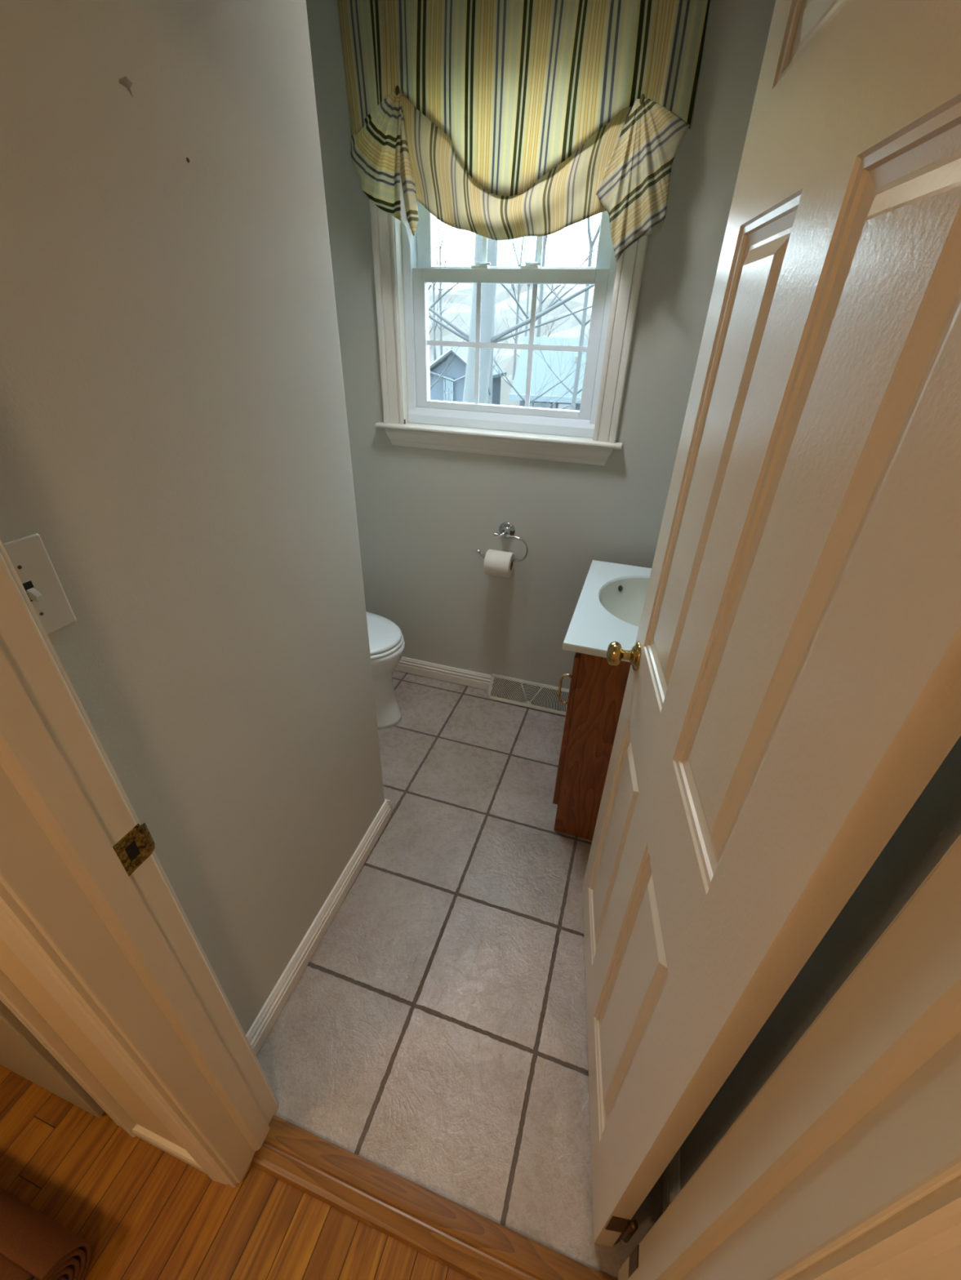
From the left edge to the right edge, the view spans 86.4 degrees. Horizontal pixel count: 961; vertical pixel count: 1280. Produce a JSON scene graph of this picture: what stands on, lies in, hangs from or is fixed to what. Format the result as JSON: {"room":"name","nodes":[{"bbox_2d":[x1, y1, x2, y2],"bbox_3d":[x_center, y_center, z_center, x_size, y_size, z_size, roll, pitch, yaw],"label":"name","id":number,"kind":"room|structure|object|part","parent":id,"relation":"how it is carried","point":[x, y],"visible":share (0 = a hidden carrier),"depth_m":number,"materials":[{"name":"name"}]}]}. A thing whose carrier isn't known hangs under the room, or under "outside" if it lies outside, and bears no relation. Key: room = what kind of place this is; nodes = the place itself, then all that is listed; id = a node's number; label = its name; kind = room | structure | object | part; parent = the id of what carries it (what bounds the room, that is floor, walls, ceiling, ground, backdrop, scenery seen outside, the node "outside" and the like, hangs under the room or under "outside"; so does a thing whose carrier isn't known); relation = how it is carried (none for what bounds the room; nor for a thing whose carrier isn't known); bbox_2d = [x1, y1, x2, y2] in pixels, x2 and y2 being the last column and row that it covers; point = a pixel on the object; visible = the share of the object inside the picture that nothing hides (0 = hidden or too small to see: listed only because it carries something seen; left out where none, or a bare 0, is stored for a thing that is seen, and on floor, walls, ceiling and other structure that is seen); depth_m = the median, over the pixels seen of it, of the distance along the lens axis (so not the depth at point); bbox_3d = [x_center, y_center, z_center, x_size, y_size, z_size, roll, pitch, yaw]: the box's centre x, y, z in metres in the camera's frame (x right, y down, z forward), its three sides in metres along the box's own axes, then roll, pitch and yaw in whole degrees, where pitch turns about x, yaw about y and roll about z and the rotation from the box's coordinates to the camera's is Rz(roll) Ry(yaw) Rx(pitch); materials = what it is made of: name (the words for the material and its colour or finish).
{"room":"bathroom","nodes":[
{"label":"bathroom","id":0,"kind":"room"},
{"bbox_2d":[0,538,184,1149],"bbox_3d":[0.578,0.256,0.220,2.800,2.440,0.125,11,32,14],"label":"door casing","id":1,"kind":"structure","parent":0,"point":[11,966],"depth_m":0.87,"materials":[{"name":"beige paint"}]},
{"bbox_2d":[0,969,136,1137],"bbox_3d":[-0.751,0.181,0.586,0.057,2.110,0.016,11,32,14],"label":"trim","id":2,"kind":"structure","parent":1,"relation":"attached to","point":[12,998],"depth_m":0.91,"materials":[{"name":"beige paint"}]},
{"bbox_2d":[0,883,237,1187],"bbox_3d":[-0.509,0.234,0.511,0.057,2.110,0.042,11,32,14],"label":"trim","id":3,"kind":"structure","parent":1,"relation":"attached to","point":[17,931],"depth_m":0.68,"materials":[{"name":"beige paint"}]},
{"bbox_2d":[112,822,155,875],"bbox_3d":[-0.441,0.265,0.654,0.007,0.058,0.049,11,32,14],"label":"strike plate","id":4,"kind":"object","parent":1,"relation":"attached to","point":[133,849],"visible":1,"depth_m":0.65,"materials":[{"name":"gold metal"}]},
{"bbox_2d":[0,647,270,1151],"bbox_3d":[-0.448,0.229,0.578,0.010,2.021,0.069,11,32,14],"label":"trim","id":5,"kind":"structure","parent":1,"relation":"attached to","point":[29,757],"depth_m":0.61,"materials":[{"name":"beige paint"}]},
{"bbox_2d":[0,540,279,1182],"bbox_3d":[-0.464,0.230,0.579,0.020,2.050,0.156,11,32,14],"label":"trim","id":6,"kind":"structure","parent":1,"relation":"attached to","point":[33,873],"depth_m":0.62,"materials":[{"name":"beige paint"}]},
{"bbox_2d":[132,1123,206,1173],"bbox_3d":[-0.657,1.089,1.094,0.202,0.036,0.012,11,32,14],"label":"baseboard","id":7,"kind":"structure","parent":1,"relation":"attached to","point":[140,1131],"depth_m":1.09,"materials":[{"name":"beige paint"}]},
{"bbox_2d":[582,0,960,1247],"bbox_3d":[0.322,0.129,0.797,0.169,2.022,0.778,6,31,6],"label":"door","id":8,"kind":"structure","parent":1,"relation":"in","point":[793,691],"depth_m":0.50,"materials":[{"name":"white paint"}]},
{"bbox_3d":[0.309,0.032,1.141,0.053,0.056,0.056,6,31,6],"label":"knob","id":9,"kind":"part","parent":8,"relation":"part of","materials":[{"name":"gold metal"}]},
{"bbox_2d":[617,834,960,1279],"bbox_3d":[0.283,0.367,0.396,0.018,2.050,0.131,11,32,14],"label":"trim","id":10,"kind":"structure","parent":1,"relation":"attached to","point":[906,1149],"depth_m":0.37,"materials":[{"name":"beige paint"}]},
{"bbox_2d":[627,895,960,1279],"bbox_3d":[0.271,0.360,0.402,0.010,2.021,0.044,11,32,14],"label":"trim","id":11,"kind":"structure","parent":1,"relation":"attached to","point":[916,1011],"depth_m":0.38,"materials":[{"name":"beige paint"}]},
{"bbox_2d":[791,1179,960,1279],"bbox_3d":[0.287,0.380,0.317,0.057,2.110,0.016,11,32,14],"label":"trim","id":12,"kind":"structure","parent":1,"relation":"attached to","point":[922,1242],"depth_m":0.32,"materials":[{"name":"beige paint"}]},
{"bbox_2d":[0,0,384,1034],"bbox_3d":[-0.480,-0.207,0.921,0.121,2.440,0.825,11,32,14],"label":"wall","id":13,"kind":"structure","parent":0,"point":[175,441],"depth_m":0.79,"materials":[{"name":"beige paint"}]},
{"bbox_2d":[3,533,75,635],"bbox_3d":[-0.522,-0.057,0.597,0.017,0.118,0.070,11,32,14],"label":"light switch","id":14,"kind":"object","parent":13,"relation":"attached to","point":[28,556],"visible":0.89,"depth_m":0.60,"materials":[{"name":"grey plastic"}]},
{"bbox_2d":[118,75,133,97],"bbox_3d":[-0.418,-0.655,0.605,0.002,0.018,0.022,11,32,14],"label":"scar","id":15,"kind":"object","parent":13,"relation":"attached to","point":[124,81],"visible":1,"depth_m":0.60,"materials":[{"name":"grey paint"}]},
{"bbox_2d":[0,670,662,1279],"bbox_3d":[-0.461,1.222,0.979,4.800,0.060,4.160,11,32,14],"label":"floor","id":16,"kind":"structure","parent":0,"point":[434,1033],"depth_m":1.25,"materials":[{"name":"beige tile"}]},
{"bbox_2d":[0,1187,92,1279],"bbox_3d":[-1.167,1.060,0.984,0.895,0.157,0.159,11,32,14],"label":"rolled mat","id":17,"kind":"object","parent":16,"relation":"on","point":[33,1246],"visible":1,"depth_m":0.90,"materials":[{"name":"red fabric"}]},
{"bbox_2d":[365,611,404,728],"bbox_3d":[-0.686,-0.024,2.216,0.760,0.770,0.450,11,32,14],"label":"toilet","id":18,"kind":"object","parent":16,"relation":"on","point":[386,641],"visible":0.16,"depth_m":2.17,"materials":[{"name":"white ceramic"}]},
{"bbox_3d":[-0.566,-0.039,2.163,0.483,0.026,0.360,11,32,14],"label":"lid","id":19,"kind":"part","parent":18,"relation":"part of","materials":[{"name":"white plastic"}]},
{"bbox_3d":[-0.565,-0.019,2.174,0.492,0.017,0.368,11,32,14],"label":"seat","id":20,"kind":"part","parent":18,"relation":"part of","materials":[{"name":"white plastic"}]},
{"bbox_3d":[-0.611,0.151,2.292,0.592,0.398,0.374,11,32,14],"label":"bowl","id":21,"kind":"part","parent":18,"relation":"part of","materials":[{"name":"white ceramic"}]},
{"bbox_2d":[250,1115,614,1279],"bbox_3d":[-0.115,1.161,1.027,0.761,0.014,0.082,11,32,14],"label":"threshold","id":22,"kind":"object","parent":16,"relation":"on","point":[477,1246],"depth_m":1.03,"materials":[{"name":"brown wood"}]},
{"bbox_2d":[552,560,651,840],"bbox_3d":[0.535,0.227,1.855,0.468,0.788,0.652,11,32,14],"label":"vanity cabinet","id":23,"kind":"object","parent":16,"relation":"on","point":[609,607],"visible":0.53,"depth_m":1.62,"materials":[{"name":"brown wood"}]},
{"bbox_3d":[0.274,0.158,1.654,0.044,0.121,0.016,11,32,14],"label":"door pull","id":24,"kind":"part","parent":23,"relation":"part of","materials":[{"name":"gold metal"}]},
{"bbox_3d":[0.316,0.241,1.758,0.019,0.617,0.298,11,32,14],"label":"cabinet door","id":25,"kind":"part","parent":23,"relation":"part of","materials":[{"name":"brown wood"}]},
{"bbox_3d":[0.469,0.391,1.603,0.404,0.765,0.016,11,32,14],"label":"panel","id":26,"kind":"part","parent":23,"relation":"part of","materials":[{"name":"brown wood"}]},
{"bbox_2d":[561,560,651,662],"bbox_3d":[0.548,-0.051,1.685,0.460,0.135,0.652,11,32,14],"label":"sink","id":27,"kind":"object","parent":23,"relation":"in","point":[609,607],"depth_m":1.68,"materials":[{"name":"white ceramic"}]},
{"bbox_2d":[305,0,775,688],"bbox_3d":[0.020,-0.850,2.007,2.150,2.440,0.150,11,32,14],"label":"wall","id":28,"kind":"structure","parent":0,"point":[424,515],"depth_m":1.96,"materials":[{"name":"beige paint"}]},
{"bbox_2d":[394,656,491,690],"bbox_3d":[-0.037,0.196,2.548,1.915,0.083,0.018,11,32,14],"label":"baseboard","id":29,"kind":"structure","parent":28,"relation":"attached to","point":[420,668],"depth_m":2.58,"materials":[{"name":"white paint"}]},
{"bbox_2d":[476,521,528,562],"bbox_3d":[0.097,-0.403,2.107,0.218,0.149,0.074,11,32,14],"label":"toilet paper holder","id":30,"kind":"object","parent":28,"relation":"attached to","point":[506,530],"visible":0.98,"depth_m":2.09,"materials":[{"name":"silver metal"}]},
{"bbox_2d":[483,549,515,577],"bbox_3d":[0.079,-0.318,2.130,0.106,0.105,0.105,11,32,14],"label":"toilet paper roll","id":31,"kind":"object","parent":30,"relation":"hanging from","point":[496,562],"visible":0.98,"depth_m":2.09,"materials":[{"name":"beige paper"}]},
{"bbox_2d":[368,198,648,465],"bbox_3d":[0.082,-1.260,1.715,0.958,1.208,0.191,11,32,14],"label":"window","id":32,"kind":"structure","parent":28,"relation":"in","point":[403,271],"depth_m":1.83,"materials":[{"name":"white paint"}]},
{"bbox_3d":[-0.330,-1.340,1.743,0.078,1.124,0.020,11,32,14],"label":"casing","id":33,"kind":"part","parent":32,"relation":"part of","materials":[{"name":"white paint"}]},
{"bbox_3d":[0.094,-1.276,1.745,0.744,1.036,0.105,11,32,14],"label":"frame","id":34,"kind":"part","parent":32,"relation":"part of","materials":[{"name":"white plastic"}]},
{"bbox_3d":[0.085,-1.064,1.849,0.686,0.450,0.035,11,32,14],"label":"sash","id":35,"kind":"part","parent":32,"relation":"part of","materials":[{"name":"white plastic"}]},
{"bbox_3d":[0.111,-1.478,1.645,0.686,0.534,0.035,11,32,14],"label":"sash","id":36,"kind":"part","parent":32,"relation":"part of","materials":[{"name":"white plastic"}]},
{"bbox_3d":[0.459,-1.189,1.537,0.078,1.124,0.020,11,32,14],"label":"casing","id":37,"kind":"part","parent":32,"relation":"part of","materials":[{"name":"white paint"}]},
{"bbox_2d":[337,0,710,262],"bbox_3d":[0.065,-1.506,1.430,1.032,0.737,0.128,11,32,14],"label":"window valance","id":38,"kind":"object","parent":28,"relation":"attached to","point":[503,119],"visible":1,"depth_m":1.41,"materials":[{"name":"fabric"}]},
{"bbox_2d":[486,673,568,715],"bbox_3d":[0.237,0.260,2.445,0.406,0.102,0.081,11,32,14],"label":"air vent","id":39,"kind":"object","parent":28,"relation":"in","point":[544,697],"visible":0.95,"depth_m":2.45,"materials":[{"name":"beige metal"}]},
{"bbox_2d":[628,1244,639,1277],"bbox_3d":[0.264,1.072,0.881,0.003,0.080,0.031,11,32,14],"label":"hinge leaf","id":40,"kind":"object","parent":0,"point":[633,1256],"visible":0.69,"depth_m":0.88,"materials":[{"name":"brown metal"}]},
{"bbox_2d":[680,735,960,1190],"bbox_3d":[0.709,-0.215,1.001,0.120,2.440,1.692,11,32,14],"label":"wall","id":41,"kind":"structure","parent":0,"point":[932,824],"depth_m":0.61,"materials":[{"name":"beige paint"}]},
{"bbox_2d":[662,1147,680,1213],"bbox_3d":[0.496,0.959,1.329,0.018,0.077,0.955,11,32,14],"label":"baseboard","id":42,"kind":"structure","parent":41,"relation":"attached to","point":[671,1175],"depth_m":1.05,"materials":[{"name":"white paint"}]},
{"bbox_3d":[-1.708,-0.183,0.814,1.995,2.440,0.125,11,32,14],"label":"wall","id":43,"kind":"structure","parent":0,"visible":0},
{"bbox_2d":[0,1000,104,1117],"bbox_3d":[-1.190,0.115,0.724,0.795,2.030,0.036,11,32,14],"label":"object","id":44,"kind":"structure","parent":43,"relation":"in","point":[21,1052],"depth_m":1.04,"materials":[{"name":"beige paint"}]},
{"bbox_3d":[-0.869,-0.474,1.339,0.925,2.440,0.120,11,32,14],"label":"wall","id":45,"kind":"structure","parent":0,"visible":0},
{"bbox_2d":[245,798,392,1056],"bbox_3d":[-0.883,0.719,1.645,0.944,0.077,0.825,11,32,14],"label":"baseboard","id":46,"kind":"structure","parent":45,"relation":"attached to","point":[268,1014],"depth_m":1.45,"materials":[{"name":"white paint"}]},
{"label":"outside","id":47,"kind":"structure","parent":0,"visible":0},
{"bbox_3d":[7.143,-17.084,37.723,110.000,0.100,78.440,11,32,14],"label":"ground","id":48,"kind":"structure","parent":47,"visible":0},
{"bbox_2d":[427,220,451,334],"bbox_3d":[-2.795,-18.499,25.929,4.668,13.591,3.571,20,36,27],"label":"bare tree","id":49,"kind":"object","parent":48,"relation":"on","point":[429,286],"visible":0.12,"depth_m":25.36,"materials":[{"name":"grey plant"}]},
{"bbox_2d":[429,222,453,348],"bbox_3d":[-2.515,-8.652,12.577,3.795,11.048,2.903,8,32,10],"label":"bare tree","id":50,"kind":"object","parent":48,"relation":"on","point":[438,223],"visible":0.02,"depth_m":12.38,"materials":[{"name":"grey plant"}]},
{"bbox_2d":[428,216,460,360],"bbox_3d":[-2.065,-14.618,23.082,2.582,10.357,4.427,-8,33,-16],"label":"bare tree","id":51,"kind":"object","parent":48,"relation":"on","point":[433,284],"visible":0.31,"depth_m":22.97,"materials":[{"name":"grey plant"}]},
{"bbox_2d":[428,222,503,389],"bbox_3d":[-1.149,-7.785,11.251,4.711,11.022,2.748,1,31,-2],"label":"bare tree","id":52,"kind":"object","parent":48,"relation":"on","point":[439,297],"visible":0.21,"depth_m":11.42,"materials":[{"name":"grey plant"}]},
{"bbox_2d":[429,346,506,404],"bbox_3d":[-0.657,-8.572,19.161,2.512,4.180,2.875,11,32,14],"label":"house","id":53,"kind":"structure","parent":48,"relation":"on","point":[451,378],"depth_m":17.76,"materials":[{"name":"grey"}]},
{"bbox_2d":[439,227,523,404],"bbox_3d":[0.305,-8.483,12.481,2.748,11.022,4.711,-3,32,-8],"label":"bare tree","id":54,"kind":"object","parent":48,"relation":"on","point":[490,385],"visible":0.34,"depth_m":13.21,"materials":[{"name":"grey plant"}]},
{"bbox_2d":[427,283,594,406],"bbox_3d":[5.360,-26.963,43.782,100.000,10.344,40.000,11,32,14],"label":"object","id":55,"kind":"structure","parent":48,"relation":"on","point":[505,362],"depth_m":44.10,"materials":[{"name":"white"}]},
{"bbox_2d":[428,218,471,355],"bbox_3d":[-2.588,-21.447,30.126,3.360,13.478,5.761,23,37,30],"label":"bare tree","id":56,"kind":"object","parent":55,"relation":"on","point":[440,300],"visible":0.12,"depth_m":30.76,"materials":[{"name":"grey plant"}]},
{"bbox_2d":[497,236,533,379],"bbox_3d":[1.997,-20.041,29.450,3.165,12.046,4.137,11,32,15],"label":"bare tree","id":57,"kind":"object","parent":55,"relation":"on","point":[517,318],"visible":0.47,"depth_m":29.95,"materials":[{"name":"grey plant"}]},
{"bbox_2d":[428,233,597,409],"bbox_3d":[0.313,-5.270,6.817,7.579,11.458,5.765,9,32,12],"label":"bare tree","id":58,"kind":"object","parent":48,"relation":"on","point":[488,291],"visible":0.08,"depth_m":7.54,"materials":[{"name":"grey plant"}]},
{"bbox_2d":[447,213,600,406],"bbox_3d":[0.928,-7.494,10.888,4.711,11.022,2.748,-10,33,-19],"label":"bare tree","id":59,"kind":"object","parent":48,"relation":"on","point":[507,246],"visible":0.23,"depth_m":11.13,"materials":[{"name":"grey plant"}]},
{"bbox_2d":[493,236,567,406],"bbox_3d":[2.551,-16.362,25.439,4.598,10.756,2.682,10,32,14],"label":"bare tree","id":60,"kind":"object","parent":48,"relation":"on","point":[528,285],"visible":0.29,"depth_m":25.32,"materials":[{"name":"grey plant"}]},
{"bbox_2d":[508,336,587,410],"bbox_3d":[5.700,-8.527,19.086,8.520,4.550,7.260,7,32,8],"label":"house","id":61,"kind":"structure","parent":48,"relation":"on","point":[538,374],"depth_m":16.86,"materials":[{"name":"grey"}]},
{"bbox_2d":[503,217,600,410],"bbox_3d":[2.879,-8.591,12.802,4.711,11.022,2.748,13,33,18],"label":"bare tree","id":62,"kind":"object","parent":48,"relation":"on","point":[575,393],"visible":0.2,"depth_m":13.21,"materials":[{"name":"grey plant"}]},
{"bbox_2d":[521,223,599,337],"bbox_3d":[2.648,-15.050,21.604,3.391,12.904,4.432,-17,36,-28],"label":"bare tree","id":63,"kind":"object","parent":48,"relation":"on","point":[540,300],"visible":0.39,"depth_m":21.38,"materials":[{"name":"grey plant"}]},
{"bbox_2d":[570,298,590,346],"bbox_3d":[2.879,-7.879,11.631,2.748,11.022,4.711,-2,31,-6],"label":"bare tree","id":64,"kind":"object","parent":48,"relation":"on","point":[581,299],"visible":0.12,"depth_m":11.23,"materials":[{"name":"grey plant"}]}
]}

